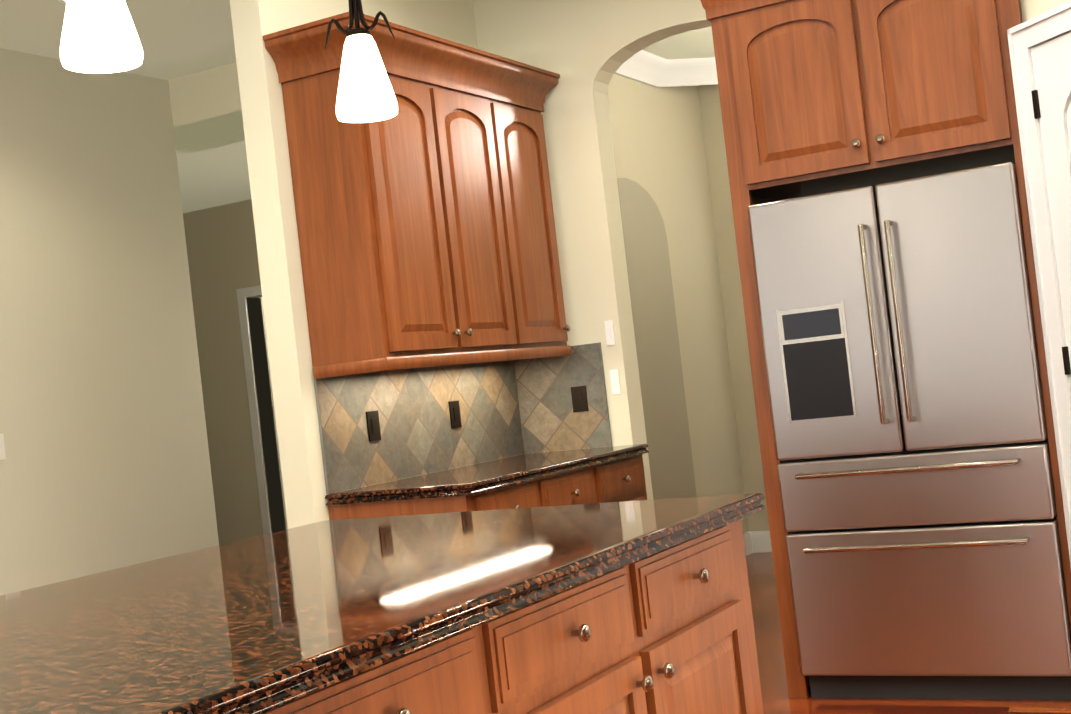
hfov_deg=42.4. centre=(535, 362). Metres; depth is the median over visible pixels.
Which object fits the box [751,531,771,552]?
baseboard
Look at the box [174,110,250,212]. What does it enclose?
wall
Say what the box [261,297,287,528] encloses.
wall
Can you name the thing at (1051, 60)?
door leaf
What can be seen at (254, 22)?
wall
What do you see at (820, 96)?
tall cabinet
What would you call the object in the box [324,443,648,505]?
countertop
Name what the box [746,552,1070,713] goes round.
floor
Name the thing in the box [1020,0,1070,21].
wall
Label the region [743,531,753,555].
baseboard
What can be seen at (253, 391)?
doorway
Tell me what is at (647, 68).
crown molding
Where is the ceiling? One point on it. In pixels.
(179, 38)
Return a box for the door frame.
[1007,1,1070,566]
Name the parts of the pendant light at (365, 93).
lamp shade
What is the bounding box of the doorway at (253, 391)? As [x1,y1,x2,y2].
[236,285,285,534]
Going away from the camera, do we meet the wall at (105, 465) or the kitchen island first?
the kitchen island
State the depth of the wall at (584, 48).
6.22 m
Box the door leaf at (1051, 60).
[1031,32,1070,382]
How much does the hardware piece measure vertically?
1.770 m
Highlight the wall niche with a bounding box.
[617,178,696,499]
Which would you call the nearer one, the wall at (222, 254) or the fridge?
the fridge
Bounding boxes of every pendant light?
[60,0,142,72]
[325,0,397,122]
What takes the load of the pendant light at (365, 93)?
hanging from the ceiling
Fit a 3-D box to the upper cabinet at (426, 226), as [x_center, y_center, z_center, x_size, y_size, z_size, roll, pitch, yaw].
[-0.372,-0.618,5.628,0.406,1.265,1.576,-7,-1,29]
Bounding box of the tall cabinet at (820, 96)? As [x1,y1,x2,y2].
[700,0,1070,697]
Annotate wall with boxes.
[0,48,218,595]
[168,0,710,499]
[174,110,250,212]
[183,199,284,544]
[230,0,748,533]
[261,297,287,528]
[698,85,769,531]
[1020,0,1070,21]
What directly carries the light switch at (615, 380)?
attached to the wall at (584, 48)
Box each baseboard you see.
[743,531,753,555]
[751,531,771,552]
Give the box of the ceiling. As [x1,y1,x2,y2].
[0,0,714,80]
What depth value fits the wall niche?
7.88 m
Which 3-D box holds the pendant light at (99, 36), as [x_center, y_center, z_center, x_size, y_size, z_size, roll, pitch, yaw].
[-0.837,-1.111,2.475,0.158,1.162,0.142,-7,-1,29]
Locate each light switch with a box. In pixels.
[0,434,5,459]
[604,320,614,344]
[610,369,620,393]
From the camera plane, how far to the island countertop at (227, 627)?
2.38 m
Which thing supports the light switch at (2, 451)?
attached to the wall at (105, 465)
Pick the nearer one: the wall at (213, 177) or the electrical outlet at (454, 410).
the electrical outlet at (454, 410)
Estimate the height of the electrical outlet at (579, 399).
0.115 m
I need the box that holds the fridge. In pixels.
[748,162,1070,699]
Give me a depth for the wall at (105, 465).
6.71 m
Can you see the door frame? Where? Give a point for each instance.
(1025, 37)
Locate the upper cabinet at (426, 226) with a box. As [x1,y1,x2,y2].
[263,12,570,378]
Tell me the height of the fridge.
1.780 m
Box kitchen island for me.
[224,505,765,713]
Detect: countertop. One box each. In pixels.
[0,493,764,713]
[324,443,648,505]
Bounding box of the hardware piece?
[1031,90,1070,374]
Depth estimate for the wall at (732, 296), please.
8.84 m
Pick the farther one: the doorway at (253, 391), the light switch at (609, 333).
the doorway at (253, 391)
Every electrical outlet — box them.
[366,410,380,440]
[448,400,461,428]
[571,386,588,412]
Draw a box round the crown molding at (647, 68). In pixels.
[614,50,717,87]

